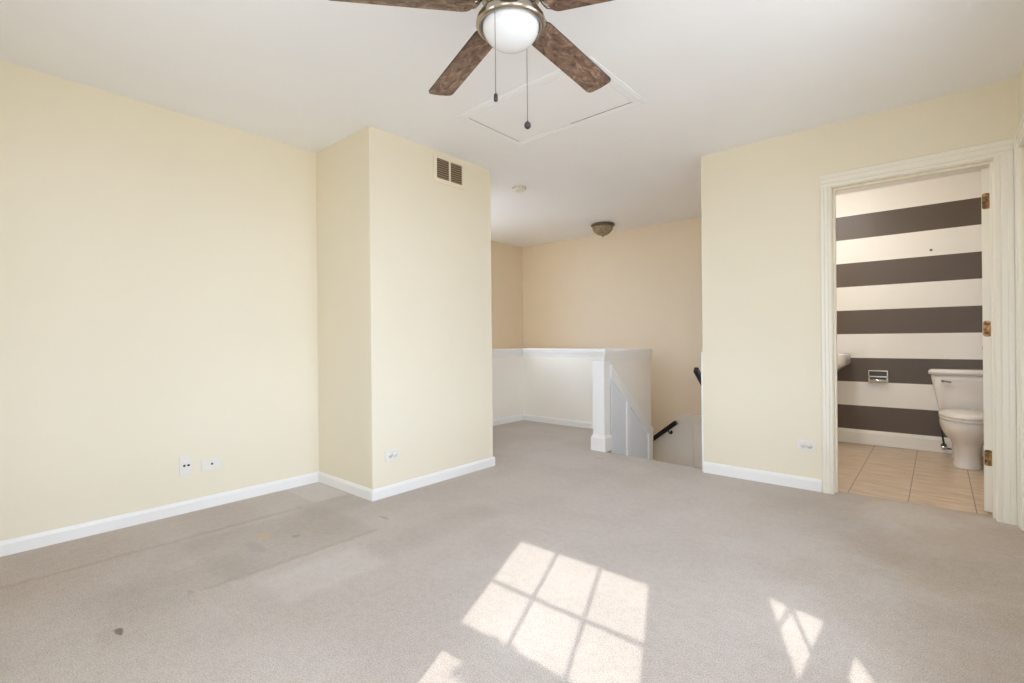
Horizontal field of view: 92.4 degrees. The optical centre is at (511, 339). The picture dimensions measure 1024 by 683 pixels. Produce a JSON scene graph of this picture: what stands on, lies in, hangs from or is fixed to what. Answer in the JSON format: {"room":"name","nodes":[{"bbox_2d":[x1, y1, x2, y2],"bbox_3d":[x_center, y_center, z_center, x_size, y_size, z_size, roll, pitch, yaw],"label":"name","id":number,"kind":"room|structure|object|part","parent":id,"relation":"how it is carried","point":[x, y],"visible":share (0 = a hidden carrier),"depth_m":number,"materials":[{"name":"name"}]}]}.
{"room":"empty loft room","nodes":[
{"label":"empty loft room","id":0,"kind":"room"},
{"bbox_2d":[0,60,318,540],"bbox_3d":[-1.887,-0.039,3.229,0.120,2.690,3.505,-1,0,41],"label":"wall","id":1,"kind":"structure","parent":0,"point":[159,299],"depth_m":2.84,"materials":[{"name":"beige paint"}]},
{"bbox_2d":[0,471,318,556],"bbox_3d":[-2.164,1.022,2.798,0.012,0.074,2.239,-1,0,41],"label":"baseboard","id":2,"kind":"structure","parent":1,"relation":"attached to","point":[46,538],"depth_m":2.83,"materials":[{"name":"white paint"}]},
{"bbox_2d":[179,455,192,475],"bbox_3d":[-1.992,0.769,3.001,0.008,0.118,0.072,-1,0,41],"label":"jack plate","id":3,"kind":"object","parent":1,"relation":"attached to","point":[185,462],"visible":1,"depth_m":3.00,"materials":[{"name":"white plastic"}]},
{"bbox_2d":[201,457,221,471],"bbox_3d":[-1.899,0.787,3.105,0.012,0.074,0.116,-1,0,41],"label":"jack plate","id":4,"kind":"object","parent":1,"relation":"attached to","point":[212,463],"visible":1,"depth_m":3.10,"materials":[{"name":"white plastic"}]},
{"bbox_2d":[316,126,492,488],"bbox_3d":[-0.805,-0.049,3.851,0.700,2.690,1.145,-1,0,41],"label":"wall","id":5,"kind":"structure","parent":0,"point":[404,255],"depth_m":3.47,"materials":[{"name":"beige paint"}]},
{"bbox_2d":[318,472,373,501],"bbox_3d":[-1.164,1.012,3.406,0.700,0.074,0.012,-1,0,41],"label":"baseboard","id":6,"kind":"structure","parent":5,"relation":"attached to","point":[366,493],"depth_m":3.38,"materials":[{"name":"white paint"}]},
{"bbox_2d":[385,448,399,461],"bbox_3d":[-0.804,0.776,3.302,0.009,0.074,0.116,-1,0,41],"label":"power outlet","id":7,"kind":"object","parent":5,"relation":"attached to","point":[394,454],"visible":1,"depth_m":3.30,"materials":[{"name":"white plastic"}]},
{"bbox_2d":[373,457,494,500],"bbox_3d":[-0.522,1.006,3.623,0.012,0.074,1.157,-1,0,41],"label":"baseboard","id":8,"kind":"structure","parent":5,"relation":"attached to","point":[411,484],"depth_m":3.54,"materials":[{"name":"white paint"}]},
{"bbox_2d":[433,153,463,189],"bbox_3d":[-0.472,-1.266,3.706,0.010,0.207,0.300,-1,0,41],"label":"air vent","id":9,"kind":"object","parent":5,"relation":"in","point":[447,171],"visible":1,"depth_m":3.70,"materials":[{"name":"beige metal"}]},
{"bbox_2d":[491,241,522,348],"bbox_3d":[-0.778,1.200,6.441,0.120,5.190,2.787,-1,0,41],"label":"wall","id":10,"kind":"structure","parent":0,"point":[506,259],"depth_m":7.18,"materials":[{"name":"beige paint"}]},
{"bbox_2d":[0,420,1023,682],"bbox_3d":[0.690,1.156,2.919,5.440,0.250,6.400,-1,0,41],"label":"floor","id":11,"kind":"structure","parent":0,"point":[561,559],"depth_m":2.09,"materials":[{"name":"beige carpet"}]},
{"bbox_2d":[587,348,612,451],"bbox_3d":[0.825,0.556,4.582,0.191,0.950,0.141,-1,0,41],"label":"newel post","id":12,"kind":"object","parent":11,"relation":"on","point":[601,439],"visible":1,"depth_m":4.55,"materials":[{"name":"white paint"}]},
{"bbox_3d":[0.835,0.957,4.589,0.155,0.147,0.123,-1,0,41],"label":"trim","id":13,"kind":"part","parent":12,"relation":"part of","materials":[{"name":"white paint"}]},
{"bbox_2d":[928,368,983,470],"bbox_3d":[3.677,0.631,3.973,0.476,0.750,0.775,-1,0,41],"label":"toilet","id":14,"kind":"object","parent":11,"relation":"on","point":[958,392],"visible":0.71,"depth_m":3.96,"materials":[{"name":"white ceramic"}]},
{"bbox_3d":[3.855,0.277,4.182,0.476,0.046,0.222,-1,0,41],"label":"tank lid","id":15,"kind":"part","parent":14,"relation":"part of","materials":[{"name":"white ceramic"}]},
{"bbox_3d":[3.859,0.457,4.185,0.440,0.312,0.202,-1,0,41],"label":"tank","id":16,"kind":"part","parent":14,"relation":"part of","materials":[{"name":"white ceramic"}]},
{"bbox_3d":[3.599,0.594,3.882,0.344,0.049,0.536,-1,0,41],"label":"lid","id":17,"kind":"part","parent":14,"relation":"part of","materials":[{"name":"white ceramic"}]},
{"bbox_3d":[3.594,0.617,3.877,0.342,0.022,0.520,-1,0,41],"label":"seat","id":18,"kind":"part","parent":14,"relation":"part of","materials":[{"name":"white ceramic"}]},
{"bbox_2d":[0,0,1023,246],"bbox_3d":[0.414,-1.481,3.203,6.450,0.150,6.600,-1,0,41],"label":"ceiling","id":19,"kind":"structure","parent":0,"point":[713,76],"depth_m":2.55,"materials":[{"name":"white paint"}]},
{"bbox_2d":[330,0,612,128],"bbox_3d":[0.025,-1.092,1.754,1.206,0.621,1.157,-1,0,41],"label":"ceiling fan","id":20,"kind":"object","parent":19,"relation":"hanging from","point":[505,26],"visible":1,"depth_m":1.72,"materials":[{"name":"brown wood"}]},
{"bbox_3d":[-0.371,-1.136,1.628,0.493,0.006,0.120,-4,10,-14],"label":"blade","id":21,"kind":"part","parent":20,"relation":"part of","materials":[{"name":"brown wood"}]},
{"bbox_3d":[-0.204,-1.137,2.039,0.120,0.006,0.493,-11,2,-32],"label":"blade","id":22,"kind":"part","parent":20,"relation":"part of","materials":[{"name":"brown wood"}]},
{"bbox_3d":[-0.055,-0.949,1.610,0.003,0.294,0.003,-1,0,41],"label":"pull chain","id":23,"kind":"part","parent":20,"relation":"part of","materials":[{"name":"metal"}]},
{"bbox_3d":[-0.004,-1.064,1.718,0.200,0.092,0.200,-1,0,41],"label":"lamp shade","id":24,"kind":"part","parent":20,"relation":"part of","materials":[{"name":"white glass"}]},
{"bbox_3d":[0.056,-0.949,1.818,0.003,0.296,0.003,-1,0,41],"label":"pull chain","id":25,"kind":"part","parent":20,"relation":"part of","materials":[{"name":"metal"}]},
{"bbox_3d":[0.239,-1.142,2.007,0.120,0.006,0.493,-12,-11,39],"label":"blade","id":26,"kind":"part","parent":20,"relation":"part of","materials":[{"name":"brown wood"}]},
{"bbox_3d":[0.345,-1.143,1.575,0.493,0.006,0.120,3,-8,22],"label":"blade","id":27,"kind":"part","parent":20,"relation":"part of","materials":[{"name":"brown wood"}]},
{"bbox_2d":[512,185,525,192],"bbox_3d":[0.065,-1.383,4.511,0.132,0.039,0.132,-1,0,41],"label":"smoke detector","id":28,"kind":"object","parent":19,"relation":"attached to","point":[516,188],"visible":1,"depth_m":4.47,"materials":[{"name":"white plastic"}]},
{"bbox_2d":[454,56,646,146],"bbox_3d":[0.217,-1.400,2.994,0.995,0.008,0.635,-1,0,41],"label":"attic hatch","id":29,"kind":"object","parent":19,"relation":"attached to","point":[557,104],"visible":0.85,"depth_m":2.97,"materials":[{"name":"white paint"}]},
{"bbox_3d":[0.217,-1.402,2.993,0.865,0.005,0.504,-1,0,41],"label":"panel","id":30,"kind":"part","parent":29,"relation":"part of","materials":[{"name":"white paint"}]},
{"bbox_2d":[591,222,614,236],"bbox_3d":[1.110,-1.333,6.003,0.294,0.159,0.294,-1,0,41],"label":"ceiling light","id":31,"kind":"object","parent":19,"relation":"attached to","point":[602,229],"visible":1,"depth_m":5.92,"materials":[{"name":"beige glass"}]},
{"bbox_3d":[1.110,-1.326,6.003,0.252,0.114,0.252,-1,0,41],"label":"lamp shade","id":32,"kind":"part","parent":31,"relation":"part of","materials":[{"name":"brown glass"}]},
{"bbox_2d":[492,348,653,459],"bbox_3d":[0.162,1.949,5.103,1.883,3.675,1.988,-1,0,41],"label":"wall","id":33,"kind":"structure","parent":0,"point":[544,385],"depth_m":5.85,"materials":[{"name":"white paint"}]},
{"bbox_3d":[-0.513,0.166,5.676,0.138,0.096,1.986,-1,0,41],"label":"cap rail","id":34,"kind":"part","parent":33,"relation":"part of","materials":[{"name":"white paint"}]},
{"bbox_3d":[-0.487,1.006,5.622,0.012,0.074,1.928,-1,0,41],"label":"baseboard","id":35,"kind":"part","parent":33,"relation":"part of","materials":[{"name":"white paint"}]},
{"bbox_3d":[0.758,0.994,5.811,1.644,0.074,0.012,-1,0,41],"label":"baseboard","id":36,"kind":"part","parent":33,"relation":"part of","materials":[{"name":"white paint"}]},
{"bbox_3d":[0.817,0.153,5.781,1.735,0.096,0.083,-1,0,41],"label":"cap rail","id":37,"kind":"part","parent":33,"relation":"part of","materials":[{"name":"white paint"}]},
{"bbox_3d":[1.211,1.081,4.921,0.004,1.690,0.868,-1,0,41],"label":"wainscot panel","id":38,"kind":"part","parent":33,"relation":"part of","materials":[{"name":"white paint"}]},
{"bbox_3d":[1.139,0.150,4.924,0.130,0.096,0.790,-1,0,41],"label":"cap rail","id":39,"kind":"part","parent":33,"relation":"part of","materials":[{"name":"white paint"}]},
{"bbox_3d":[1.216,1.090,4.917,0.018,1.672,0.868,-1,0,41],"label":"rail","id":40,"kind":"part","parent":33,"relation":"part of","materials":[{"name":"white paint"}]},
{"bbox_3d":[1.214,0.605,4.914,0.026,0.748,0.868,-1,0,41],"label":"chair rail","id":41,"kind":"part","parent":33,"relation":"part of","materials":[{"name":"white paint"}]},
{"bbox_2d":[522,217,702,433],"bbox_3d":[1.452,1.179,6.431,3.502,5.190,0.120,-1,0,41],"label":"wall","id":42,"kind":"structure","parent":0,"point":[640,287],"depth_m":6.25,"materials":[{"name":"beige paint"}]},
{"bbox_2d":[653,420,677,441],"bbox_3d":[1.256,1.744,6.465,1.926,1.554,0.092,-1,0,41],"label":"handrail","id":43,"kind":"object","parent":42,"relation":"attached to","point":[674,423],"visible":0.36,"depth_m":5.90,"materials":[{"name":"black metal"}]},
{"bbox_2d":[653,413,701,468],"bbox_3d":[1.552,2.327,6.258,3.110,2.892,0.026,-1,0,41],"label":"wainscot","id":44,"kind":"structure","parent":42,"relation":"attached to","point":[683,446],"depth_m":5.84,"materials":[{"name":"white paint"}]},
{"bbox_3d":[1.550,1.828,6.261,3.110,1.841,0.016,-1,0,41],"label":"rail","id":45,"kind":"part","parent":44,"relation":"part of","materials":[{"name":"black metal"}]},
{"bbox_3d":[1.546,1.775,6.258,3.110,1.787,0.026,-1,0,41],"label":"chair rail","id":46,"kind":"part","parent":44,"relation":"part of","materials":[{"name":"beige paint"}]},
{"bbox_2d":[701,77,1018,491],"bbox_3d":[2.160,-0.078,3.279,1.717,2.690,0.120,-1,0,41],"label":"wall","id":47,"kind":"structure","parent":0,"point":[760,201],"depth_m":3.44,"materials":[{"name":"beige paint"}]},
{"bbox_2d":[703,462,821,491],"bbox_3d":[1.774,0.980,3.535,0.783,0.082,0.012,-1,0,41],"label":"baseboard","id":48,"kind":"structure","parent":47,"relation":"attached to","point":[806,483],"depth_m":3.50,"materials":[{"name":"white paint"}]},
{"bbox_2d":[797,440,816,452],"bbox_3d":[2.002,0.723,3.338,0.116,0.074,0.009,-1,0,41],"label":"power outlet","id":49,"kind":"object","parent":47,"relation":"attached to","point":[802,445],"visible":1,"depth_m":3.34,"materials":[{"name":"white plastic"}]},
{"bbox_2d":[820,114,1023,530],"bbox_3d":[2.143,-0.038,2.656,0.927,2.110,1.085,-1,0,41],"label":"door frame","id":50,"kind":"structure","parent":47,"relation":"attached to","point":[999,155],"depth_m":2.72,"materials":[{"name":"beige paint"}]},
{"bbox_3d":[2.085,0.004,3.250,0.060,2.027,0.024,-1,0,41],"label":"casing","id":51,"kind":"part","parent":50,"relation":"part of","materials":[{"name":"beige paint"}]},
{"bbox_2d":[981,168,992,511],"bbox_3d":[3.010,0.001,3.105,0.736,1.993,0.113,-1,0,-41],"label":"door","id":52,"kind":"structure","parent":50,"relation":"attached to","point":[985,187],"depth_m":2.85,"materials":[{"name":"beige paint"}]},
{"bbox_3d":[2.717,-0.002,2.702,0.080,2.027,0.024,-1,0,41],"label":"casing","id":53,"kind":"part","parent":50,"relation":"part of","materials":[{"name":"beige paint"}]},
{"bbox_2d":[836,171,982,453],"bbox_3d":[3.858,-0.094,4.399,2.575,2.690,0.100,-1,0,41],"label":"wall","id":54,"kind":"structure","parent":0,"point":[906,309],"depth_m":4.53,"materials":[{"name":"paint"}]},
{"bbox_2d":[837,353,850,371],"bbox_3d":[2.947,0.501,4.804,0.574,1.024,0.480,-1,0,41],"label":"sink","id":55,"kind":"object","parent":54,"relation":"attached to","point":[843,359],"visible":0.19,"depth_m":4.49,"materials":[{"name":"white ceramic"}]},
{"bbox_2d":[868,370,887,383],"bbox_3d":[3.463,0.353,4.646,0.154,0.124,0.052,-1,0,41],"label":"toilet paper holder","id":56,"kind":"object","parent":54,"relation":"attached to","point":[876,376],"visible":1,"depth_m":4.65,"materials":[{"name":"silver metal"}]},
{"bbox_2d":[838,428,983,456],"bbox_3d":[3.791,0.935,4.391,2.460,0.133,0.014,-1,0,41],"label":"baseboard","id":57,"kind":"structure","parent":54,"relation":"attached to","point":[898,440],"depth_m":4.57,"materials":[{"name":"white paint"}]},
{"bbox_2d":[941,443,951,449],"bbox_3d":[3.800,0.935,4.298,0.073,0.052,0.118,-1,0,41],"label":"shutoff valve","id":58,"kind":"object","parent":54,"relation":"attached to","point":[943,446],"visible":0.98,"depth_m":4.27,"materials":[{"name":"silver metal"}]},
{"bbox_2d":[1019,61,1023,336],"bbox_3d":[1.418,-0.071,1.022,0.120,2.690,4.503,-1,0,41],"label":"wall","id":59,"kind":"structure","parent":0,"point":[1021,75],"depth_m":2.60,"materials":[{"name":"beige paint"}]},
{"bbox_3d":[2.234,1.172,4.569,0.120,5.190,1.909,-1,0,41],"label":"wall","id":60,"kind":"structure","parent":0,"visible":0},
{"bbox_2d":[693,367,700,384],"bbox_3d":[1.947,0.797,4.391,0.073,1.170,1.521,-1,0,41],"label":"handrail","id":61,"kind":"object","parent":60,"relation":"attached to","point":[696,371],"visible":0.12,"depth_m":3.85,"materials":[{"name":"black metal"}]},
{"bbox_2d":[701,352,703,471],"bbox_3d":[2.093,1.354,4.507,0.014,2.528,1.864,-1,0,41],"label":"trim","id":62,"kind":"structure","parent":60,"relation":"attached to","point":[701,352],"depth_m":3.80,"materials":[{"name":"white paint"}]}
]}

